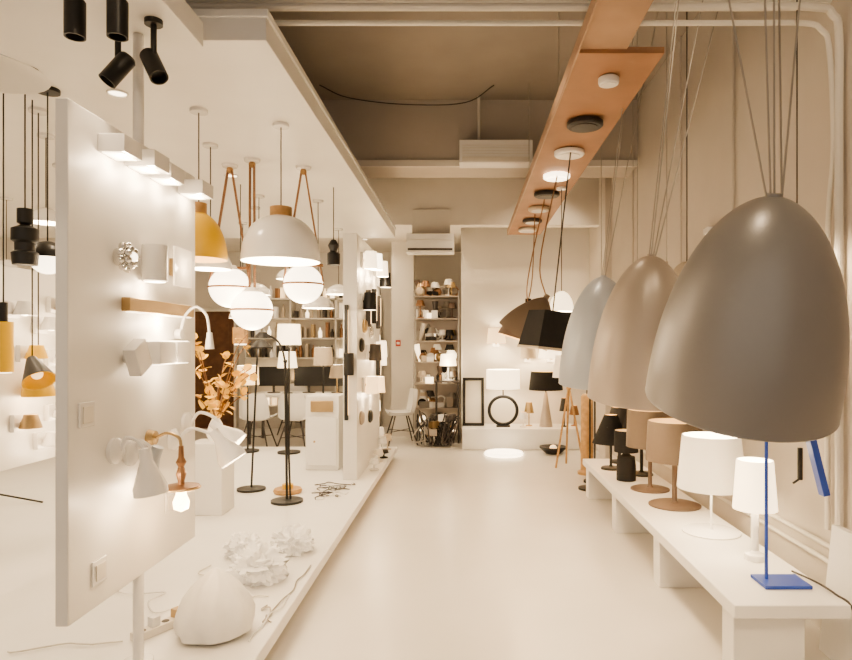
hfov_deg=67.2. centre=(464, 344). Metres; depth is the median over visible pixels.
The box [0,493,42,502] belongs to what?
cable
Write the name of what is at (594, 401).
floor lamp
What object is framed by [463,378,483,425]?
picture frame
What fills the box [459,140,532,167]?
air conditioner
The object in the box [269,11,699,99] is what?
ceiling
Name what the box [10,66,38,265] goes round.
pendant lamp
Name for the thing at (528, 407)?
table lamp
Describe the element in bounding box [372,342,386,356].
wall sconce
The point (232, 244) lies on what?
ceiling
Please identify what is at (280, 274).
pendant lamp
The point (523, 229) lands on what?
lamp
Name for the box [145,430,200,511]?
wall lamp
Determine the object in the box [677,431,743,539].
table lamp
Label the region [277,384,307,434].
dining chair
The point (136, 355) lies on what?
wall sconce
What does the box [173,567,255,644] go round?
lamp
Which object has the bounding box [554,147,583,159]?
lamp
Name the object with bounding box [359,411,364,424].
wall sconce
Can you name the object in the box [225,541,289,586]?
lamp
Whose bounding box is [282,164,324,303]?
light
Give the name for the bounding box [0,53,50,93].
pendant lamp
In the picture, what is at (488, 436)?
plinth
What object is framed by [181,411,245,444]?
wall lamp
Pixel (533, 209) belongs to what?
lamp
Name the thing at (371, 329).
wall sconce
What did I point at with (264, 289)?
pendant lamp
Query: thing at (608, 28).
ceiling panel
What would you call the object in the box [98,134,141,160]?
wall sconce
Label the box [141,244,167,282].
wall sconce
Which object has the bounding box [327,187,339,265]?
pendant lamp
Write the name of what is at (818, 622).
baseboard
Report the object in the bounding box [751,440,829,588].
desk lamp
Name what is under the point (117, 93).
recessed light
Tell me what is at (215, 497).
plinth
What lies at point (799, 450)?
wall lamp
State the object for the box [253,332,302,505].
floor lamp
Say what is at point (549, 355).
wall sconce
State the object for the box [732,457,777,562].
table lamp
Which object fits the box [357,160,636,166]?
beam
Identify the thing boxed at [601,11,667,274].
suspension wires
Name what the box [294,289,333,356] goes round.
books
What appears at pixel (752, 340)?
dome pendant lamp
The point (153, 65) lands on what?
track spotlight
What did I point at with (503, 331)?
pendant lamp
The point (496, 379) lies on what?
table lamp
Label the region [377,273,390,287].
wall sconce
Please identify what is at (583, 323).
dome pendant lamp
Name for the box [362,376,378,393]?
wall sconce
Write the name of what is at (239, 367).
floor lamp
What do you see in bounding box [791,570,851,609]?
power cable
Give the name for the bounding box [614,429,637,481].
table lamp
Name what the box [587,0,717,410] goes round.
dome pendant lamp
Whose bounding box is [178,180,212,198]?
wall sconce
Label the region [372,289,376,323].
wall sconce
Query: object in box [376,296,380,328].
wall sconce
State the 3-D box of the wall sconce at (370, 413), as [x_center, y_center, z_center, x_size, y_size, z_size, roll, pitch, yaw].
[-1.058,0.800,7.200,0.045,0.148,0.148,0,0,0]
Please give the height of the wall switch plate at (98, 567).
0.090 m
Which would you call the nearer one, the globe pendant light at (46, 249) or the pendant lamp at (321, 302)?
the globe pendant light at (46, 249)
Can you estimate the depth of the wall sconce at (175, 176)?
2.79 m
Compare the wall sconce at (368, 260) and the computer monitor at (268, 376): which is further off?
the computer monitor at (268, 376)
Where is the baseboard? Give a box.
[593,444,821,628]
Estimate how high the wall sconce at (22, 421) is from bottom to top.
0.100 m
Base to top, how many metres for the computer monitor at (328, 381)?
0.409 m
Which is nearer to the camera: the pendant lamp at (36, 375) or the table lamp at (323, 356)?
the pendant lamp at (36, 375)
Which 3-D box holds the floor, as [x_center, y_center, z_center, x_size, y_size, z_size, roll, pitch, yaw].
[-2.050,1.550,4.550,7.900,0.100,14.100,0,0,0]
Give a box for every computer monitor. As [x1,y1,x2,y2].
[259,367,283,392]
[294,367,321,392]
[324,367,342,392]
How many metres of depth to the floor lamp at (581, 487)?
6.65 m
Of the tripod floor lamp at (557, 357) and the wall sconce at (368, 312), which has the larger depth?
the tripod floor lamp at (557, 357)
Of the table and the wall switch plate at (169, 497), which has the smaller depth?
the wall switch plate at (169, 497)
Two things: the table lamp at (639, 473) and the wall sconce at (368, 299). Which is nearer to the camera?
the table lamp at (639, 473)
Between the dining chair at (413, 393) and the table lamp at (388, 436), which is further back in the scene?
the dining chair at (413, 393)
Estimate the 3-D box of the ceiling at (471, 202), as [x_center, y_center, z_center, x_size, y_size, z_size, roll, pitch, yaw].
[-2.050,-2.195,9.100,7.900,1.010,0.200,0,0,0]
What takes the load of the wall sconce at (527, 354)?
attached to the wall at (495, 264)
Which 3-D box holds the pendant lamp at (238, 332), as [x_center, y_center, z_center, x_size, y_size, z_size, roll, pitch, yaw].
[-1.930,-0.690,5.500,0.100,1.380,0.100,0,0,0]
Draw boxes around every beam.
[322,100,636,177]
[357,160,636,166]
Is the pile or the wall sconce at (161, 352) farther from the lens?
the pile
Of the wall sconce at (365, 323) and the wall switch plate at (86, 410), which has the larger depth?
the wall sconce at (365, 323)
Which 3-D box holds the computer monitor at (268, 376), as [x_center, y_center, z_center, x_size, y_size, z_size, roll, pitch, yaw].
[-3.000,0.544,10.050,0.440,0.409,0.200,0,0,0]
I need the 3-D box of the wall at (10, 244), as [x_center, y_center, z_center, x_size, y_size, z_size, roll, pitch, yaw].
[-6.050,-0.600,4.600,0.100,4.200,14.200,0,0,0]
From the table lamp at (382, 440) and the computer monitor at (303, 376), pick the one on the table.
the computer monitor at (303, 376)
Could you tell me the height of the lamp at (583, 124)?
0.049 m
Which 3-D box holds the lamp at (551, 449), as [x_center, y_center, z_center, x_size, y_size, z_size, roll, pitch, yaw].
[1.220,1.440,8.850,0.380,0.120,0.380,0,0,0]
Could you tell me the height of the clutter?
2.414 m
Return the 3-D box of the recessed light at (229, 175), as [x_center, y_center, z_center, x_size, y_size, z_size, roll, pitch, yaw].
[-1.900,-1.376,5.200,0.112,0.010,0.112,0,0,0]
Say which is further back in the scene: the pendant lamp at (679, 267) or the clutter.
the clutter
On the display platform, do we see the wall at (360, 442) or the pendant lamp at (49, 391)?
the wall at (360, 442)
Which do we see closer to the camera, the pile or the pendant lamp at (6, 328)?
the pendant lamp at (6, 328)
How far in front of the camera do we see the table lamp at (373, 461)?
6.87 m
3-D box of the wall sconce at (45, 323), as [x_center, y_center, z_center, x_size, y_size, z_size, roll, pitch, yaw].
[-2.525,-0.120,3.880,0.148,0.100,0.118,0,0,0]
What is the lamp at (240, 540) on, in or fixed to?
on the display platform
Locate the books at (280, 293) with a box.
[251,286,287,356]
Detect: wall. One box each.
[0,238,54,273]
[0,265,54,471]
[195,252,460,427]
[343,233,379,479]
[461,227,588,442]
[589,0,851,585]
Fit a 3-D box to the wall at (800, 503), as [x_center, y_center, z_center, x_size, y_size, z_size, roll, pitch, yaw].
[1.950,-0.600,3.650,0.100,4.200,12.300,0,0,0]
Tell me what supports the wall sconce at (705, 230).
attached to the wall at (800, 503)
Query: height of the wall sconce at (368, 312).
0.400 m
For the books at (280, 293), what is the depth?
11.39 m
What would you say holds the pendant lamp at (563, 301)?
hanging from the ceiling panel
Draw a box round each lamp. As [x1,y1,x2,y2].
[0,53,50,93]
[0,93,13,372]
[0,197,18,267]
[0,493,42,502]
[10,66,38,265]
[21,100,54,390]
[21,106,54,396]
[33,132,54,225]
[106,436,168,498]
[123,439,163,467]
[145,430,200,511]
[167,427,245,468]
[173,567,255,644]
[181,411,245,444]
[190,106,227,262]
[195,142,231,271]
[223,531,263,559]
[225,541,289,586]
[229,221,246,318]
[233,184,247,344]
[236,365,258,452]
[237,340,272,492]
[240,121,319,266]
[251,206,270,295]
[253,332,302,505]
[256,194,264,218]
[270,523,314,556]
[273,483,301,495]
[276,267,289,279]
[277,324,300,454]
[277,351,296,392]
[302,199,333,308]
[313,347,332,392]
[326,228,342,294]
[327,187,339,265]
[329,365,342,392]
[344,305,353,419]
[369,458,378,470]
[373,449,383,461]
[378,436,386,454]
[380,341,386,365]
[380,427,383,448]
[380,449,388,458]
[384,434,391,449]
[484,448,523,457]
[486,369,519,426]
[498,199,544,339]
[499,176,557,350]
[517,146,571,350]
[518,227,536,232]
[518,412,527,427]
[523,218,541,224]
[524,402,533,425]
[525,214,534,301]
[528,205,548,212]
[529,371,562,426]
[534,190,559,198]
[539,444,565,454]
[543,171,569,181]
[550,186,573,311]
[552,355,580,467]
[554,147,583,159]
[558,11,658,389]
[559,398,566,426]
[567,116,602,132]
[569,405,578,425]
[577,390,592,475]
[578,399,590,490]
[584,401,595,482]
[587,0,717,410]
[592,414,622,470]
[598,73,618,87]
[609,406,625,463]
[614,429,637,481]
[623,409,652,476]
[626,409,672,493]
[645,0,849,442]
[645,418,702,511]
[674,11,687,275]
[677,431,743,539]
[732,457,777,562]
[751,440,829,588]
[796,0,797,203]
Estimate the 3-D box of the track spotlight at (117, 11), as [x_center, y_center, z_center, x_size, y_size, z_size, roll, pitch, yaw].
[-1.265,-1.220,2.330,0.072,0.200,0.072,0,0,0]
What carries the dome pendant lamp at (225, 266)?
hanging from the ceiling at (248, 78)
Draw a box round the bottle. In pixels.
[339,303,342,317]
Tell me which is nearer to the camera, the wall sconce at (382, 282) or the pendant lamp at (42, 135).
the pendant lamp at (42, 135)
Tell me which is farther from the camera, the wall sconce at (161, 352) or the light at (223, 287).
the light at (223, 287)
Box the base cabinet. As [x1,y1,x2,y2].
[306,393,342,469]
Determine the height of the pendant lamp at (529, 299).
1.250 m
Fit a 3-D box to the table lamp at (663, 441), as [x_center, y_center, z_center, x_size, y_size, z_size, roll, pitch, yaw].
[1.490,0.840,4.550,0.400,0.599,0.400,0,0,0]
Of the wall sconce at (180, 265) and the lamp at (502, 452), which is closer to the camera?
the wall sconce at (180, 265)
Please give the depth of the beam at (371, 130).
7.05 m
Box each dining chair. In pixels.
[239,393,277,446]
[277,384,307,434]
[277,393,305,446]
[385,388,417,445]
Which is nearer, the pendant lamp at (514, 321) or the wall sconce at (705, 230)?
the wall sconce at (705, 230)
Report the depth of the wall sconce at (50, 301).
3.97 m
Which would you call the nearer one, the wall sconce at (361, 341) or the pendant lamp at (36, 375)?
the pendant lamp at (36, 375)
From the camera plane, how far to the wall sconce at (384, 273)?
7.55 m
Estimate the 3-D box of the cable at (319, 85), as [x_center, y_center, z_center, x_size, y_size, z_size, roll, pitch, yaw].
[-0.600,-2.577,6.600,1.806,0.217,0.012,0,0,0]
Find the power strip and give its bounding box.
[130,606,177,640]
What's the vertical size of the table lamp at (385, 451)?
0.100 m
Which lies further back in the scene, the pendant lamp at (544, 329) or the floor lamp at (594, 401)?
the floor lamp at (594, 401)
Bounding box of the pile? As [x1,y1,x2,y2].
[412,410,459,445]
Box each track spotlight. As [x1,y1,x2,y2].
[63,0,85,41]
[98,41,134,88]
[106,0,128,41]
[139,16,168,84]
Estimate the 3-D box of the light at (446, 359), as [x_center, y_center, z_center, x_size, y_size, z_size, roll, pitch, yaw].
[-0.270,0.820,9.840,0.380,1.360,0.260,0,0,0]
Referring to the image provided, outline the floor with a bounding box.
[195,428,830,659]
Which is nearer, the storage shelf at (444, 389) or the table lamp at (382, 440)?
the table lamp at (382, 440)
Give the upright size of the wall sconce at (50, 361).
0.100 m
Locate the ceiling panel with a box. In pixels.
[507,0,663,234]
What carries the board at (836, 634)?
on the floor
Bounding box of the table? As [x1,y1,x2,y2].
[249,391,342,444]
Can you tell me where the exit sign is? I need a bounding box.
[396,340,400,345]
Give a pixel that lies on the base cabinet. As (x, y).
(324, 411)
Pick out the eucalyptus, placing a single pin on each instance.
(216, 407)
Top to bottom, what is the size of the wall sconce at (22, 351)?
0.100 m
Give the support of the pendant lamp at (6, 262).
hanging from the ceiling at (248, 78)
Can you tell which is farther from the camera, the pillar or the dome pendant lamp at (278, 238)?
the pillar
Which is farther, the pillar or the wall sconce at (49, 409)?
the pillar
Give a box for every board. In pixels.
[55,33,194,659]
[819,524,851,659]
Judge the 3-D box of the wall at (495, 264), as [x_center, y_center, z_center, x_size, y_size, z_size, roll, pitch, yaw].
[0.970,-0.600,9.875,2.060,4.200,0.150,0,0,0]
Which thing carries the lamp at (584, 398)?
on the floor
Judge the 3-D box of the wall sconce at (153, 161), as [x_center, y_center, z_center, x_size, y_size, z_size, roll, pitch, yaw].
[-1.304,-0.751,2.630,0.120,0.068,0.130,0,0,0]
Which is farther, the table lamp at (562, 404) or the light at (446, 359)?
the light at (446, 359)
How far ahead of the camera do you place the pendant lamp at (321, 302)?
6.03 m
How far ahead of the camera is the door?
11.49 m
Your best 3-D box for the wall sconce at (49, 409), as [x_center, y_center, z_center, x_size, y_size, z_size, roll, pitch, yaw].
[-2.525,0.420,4.000,0.148,0.100,0.118,0,0,0]
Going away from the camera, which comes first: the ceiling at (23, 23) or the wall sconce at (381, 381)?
the ceiling at (23, 23)
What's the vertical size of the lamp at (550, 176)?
0.049 m
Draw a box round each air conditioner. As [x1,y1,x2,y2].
[406,209,453,254]
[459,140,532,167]
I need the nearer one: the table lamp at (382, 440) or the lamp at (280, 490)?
the lamp at (280, 490)
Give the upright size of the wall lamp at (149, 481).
0.236 m
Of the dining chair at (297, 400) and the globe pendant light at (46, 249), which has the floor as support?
the dining chair at (297, 400)
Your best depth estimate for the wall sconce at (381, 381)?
7.25 m
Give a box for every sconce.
[4,301,36,318]
[10,413,42,432]
[16,345,47,361]
[33,317,54,333]
[33,431,54,449]
[44,350,54,365]
[44,404,54,420]
[46,297,54,312]
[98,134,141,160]
[112,242,139,272]
[122,339,151,375]
[125,149,168,173]
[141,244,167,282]
[146,306,214,364]
[148,163,183,184]
[169,246,191,288]
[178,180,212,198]
[359,338,364,351]
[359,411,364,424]
[360,251,376,269]
[360,292,376,309]
[362,319,367,332]
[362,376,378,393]
[366,290,371,326]
[366,344,381,360]
[368,410,372,422]
[369,325,373,337]
[371,253,382,270]
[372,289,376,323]
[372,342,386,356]
[373,261,387,276]
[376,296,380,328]
[376,361,380,375]
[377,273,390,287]
[378,376,384,392]
[487,328,505,346]
[520,347,535,361]
[538,349,561,361]
[703,226,712,234]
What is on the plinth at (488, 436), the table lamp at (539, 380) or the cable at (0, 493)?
the table lamp at (539, 380)
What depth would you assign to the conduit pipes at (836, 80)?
3.20 m
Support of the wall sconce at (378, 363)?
attached to the wall at (360, 442)
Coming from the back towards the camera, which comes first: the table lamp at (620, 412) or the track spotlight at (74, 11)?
the table lamp at (620, 412)
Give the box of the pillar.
[392,241,414,436]
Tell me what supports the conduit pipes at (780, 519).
attached to the wall at (800, 503)
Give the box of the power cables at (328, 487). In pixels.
[7,482,355,652]
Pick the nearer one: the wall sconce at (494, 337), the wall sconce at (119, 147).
the wall sconce at (119, 147)
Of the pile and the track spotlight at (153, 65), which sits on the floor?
the pile
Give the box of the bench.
[583,459,850,659]
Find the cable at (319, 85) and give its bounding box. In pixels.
[319,85,493,105]
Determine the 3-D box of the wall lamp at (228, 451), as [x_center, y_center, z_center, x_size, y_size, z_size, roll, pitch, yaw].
[-1.193,0.478,2.980,0.342,0.194,0.130,0,0,0]
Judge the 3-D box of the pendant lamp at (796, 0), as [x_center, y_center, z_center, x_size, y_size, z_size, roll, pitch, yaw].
[1.660,-1.590,3.200,0.180,2.220,0.180,0,0,0]
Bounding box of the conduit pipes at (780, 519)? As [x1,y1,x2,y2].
[477,11,829,563]
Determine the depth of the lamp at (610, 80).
3.66 m
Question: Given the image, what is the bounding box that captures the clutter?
[414,279,458,430]
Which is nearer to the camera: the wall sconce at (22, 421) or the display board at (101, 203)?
the display board at (101, 203)
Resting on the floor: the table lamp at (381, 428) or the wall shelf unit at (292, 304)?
the wall shelf unit at (292, 304)
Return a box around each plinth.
[195,439,233,515]
[462,424,580,449]
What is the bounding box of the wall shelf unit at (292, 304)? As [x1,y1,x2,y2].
[244,297,381,429]
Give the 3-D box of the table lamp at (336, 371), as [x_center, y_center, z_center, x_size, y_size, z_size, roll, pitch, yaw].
[-1.950,0.524,9.750,0.240,0.449,0.240,0,0,0]
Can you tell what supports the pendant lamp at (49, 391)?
hanging from the ceiling at (248, 78)
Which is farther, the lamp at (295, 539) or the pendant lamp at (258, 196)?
the pendant lamp at (258, 196)
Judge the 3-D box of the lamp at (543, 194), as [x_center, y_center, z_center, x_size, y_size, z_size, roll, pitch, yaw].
[0.830,-1.526,6.500,0.260,0.049,0.260,0,0,0]
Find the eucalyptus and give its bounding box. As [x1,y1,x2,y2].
[195,333,257,441]
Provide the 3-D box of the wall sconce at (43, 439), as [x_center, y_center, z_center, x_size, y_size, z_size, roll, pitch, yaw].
[-2.525,0.580,3.900,0.148,0.100,0.118,0,0,0]
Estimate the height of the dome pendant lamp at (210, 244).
0.880 m
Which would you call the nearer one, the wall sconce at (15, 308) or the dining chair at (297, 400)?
the wall sconce at (15, 308)
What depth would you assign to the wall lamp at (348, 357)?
6.36 m
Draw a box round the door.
[195,308,238,428]
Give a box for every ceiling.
[0,0,202,46]
[0,9,395,237]
[224,227,460,251]
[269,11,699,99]
[367,178,598,226]
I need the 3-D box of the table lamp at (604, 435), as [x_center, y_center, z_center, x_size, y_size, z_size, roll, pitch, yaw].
[1.340,0.889,5.880,0.340,0.499,0.340,0,0,0]
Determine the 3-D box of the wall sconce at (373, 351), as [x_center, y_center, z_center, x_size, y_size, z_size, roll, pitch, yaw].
[-0.995,0.080,7.000,0.170,0.180,0.140,0,0,0]
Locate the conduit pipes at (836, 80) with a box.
[185,0,843,529]
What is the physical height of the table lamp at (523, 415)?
0.220 m
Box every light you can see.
[32,86,60,273]
[106,89,128,97]
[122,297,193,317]
[207,163,247,306]
[224,173,237,177]
[229,157,273,329]
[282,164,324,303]
[435,354,459,442]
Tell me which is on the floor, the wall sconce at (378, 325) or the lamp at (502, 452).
the lamp at (502, 452)
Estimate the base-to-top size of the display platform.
0.150 m
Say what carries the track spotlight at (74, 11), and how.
hanging from the ceiling at (23, 23)
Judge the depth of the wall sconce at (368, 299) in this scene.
6.55 m
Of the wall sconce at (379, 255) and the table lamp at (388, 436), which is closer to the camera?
the wall sconce at (379, 255)
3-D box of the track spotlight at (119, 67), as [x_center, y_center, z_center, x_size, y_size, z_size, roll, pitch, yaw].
[-1.412,-1.181,2.599,0.132,0.278,0.072,0,0,-33]
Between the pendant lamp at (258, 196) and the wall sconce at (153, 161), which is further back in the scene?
the pendant lamp at (258, 196)
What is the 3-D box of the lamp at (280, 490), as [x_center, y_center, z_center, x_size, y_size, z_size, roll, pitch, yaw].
[-1.620,1.310,5.850,0.260,0.079,0.260,0,0,0]
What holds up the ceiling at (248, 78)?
attached to the ceiling at (358, 62)
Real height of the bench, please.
0.360 m
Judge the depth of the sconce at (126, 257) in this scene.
2.48 m
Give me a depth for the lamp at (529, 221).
7.82 m
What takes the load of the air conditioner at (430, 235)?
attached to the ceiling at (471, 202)
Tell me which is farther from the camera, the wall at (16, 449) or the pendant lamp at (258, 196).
the pendant lamp at (258, 196)
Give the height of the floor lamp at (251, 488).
1.399 m
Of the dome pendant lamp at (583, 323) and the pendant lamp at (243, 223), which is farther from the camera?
the pendant lamp at (243, 223)
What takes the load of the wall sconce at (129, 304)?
attached to the display board at (101, 203)
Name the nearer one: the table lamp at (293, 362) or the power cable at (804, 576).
the power cable at (804, 576)
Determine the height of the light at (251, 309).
1.270 m
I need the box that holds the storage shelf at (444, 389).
[413,290,459,439]
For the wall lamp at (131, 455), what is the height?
0.186 m
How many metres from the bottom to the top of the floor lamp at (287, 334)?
1.609 m
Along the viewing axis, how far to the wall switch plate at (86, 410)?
2.29 m
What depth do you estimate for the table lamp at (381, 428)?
8.26 m
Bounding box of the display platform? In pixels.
[0,447,396,659]
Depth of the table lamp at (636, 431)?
4.95 m
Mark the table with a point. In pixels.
(268, 395)
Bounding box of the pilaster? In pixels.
[599,178,611,458]
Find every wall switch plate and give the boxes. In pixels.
[78,401,94,428]
[91,555,106,586]
[165,492,174,512]
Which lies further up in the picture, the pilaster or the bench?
the pilaster
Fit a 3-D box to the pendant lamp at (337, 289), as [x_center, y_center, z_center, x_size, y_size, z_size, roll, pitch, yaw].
[-1.500,-0.985,7.600,0.300,0.790,0.300,0,0,0]
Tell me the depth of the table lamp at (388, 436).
8.21 m
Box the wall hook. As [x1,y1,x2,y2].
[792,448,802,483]
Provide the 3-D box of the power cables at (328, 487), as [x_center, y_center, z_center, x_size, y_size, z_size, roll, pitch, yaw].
[-1.468,1.340,4.521,1.067,0.013,3.465,0,0,0]
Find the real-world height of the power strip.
0.080 m
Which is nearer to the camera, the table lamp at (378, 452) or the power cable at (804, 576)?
the power cable at (804, 576)
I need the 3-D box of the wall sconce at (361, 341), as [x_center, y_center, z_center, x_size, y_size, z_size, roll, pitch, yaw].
[-1.058,0.000,6.600,0.045,0.148,0.148,0,0,0]
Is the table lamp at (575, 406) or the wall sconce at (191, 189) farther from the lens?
the table lamp at (575, 406)
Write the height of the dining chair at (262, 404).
0.834 m
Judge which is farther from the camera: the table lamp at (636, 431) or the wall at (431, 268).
the wall at (431, 268)

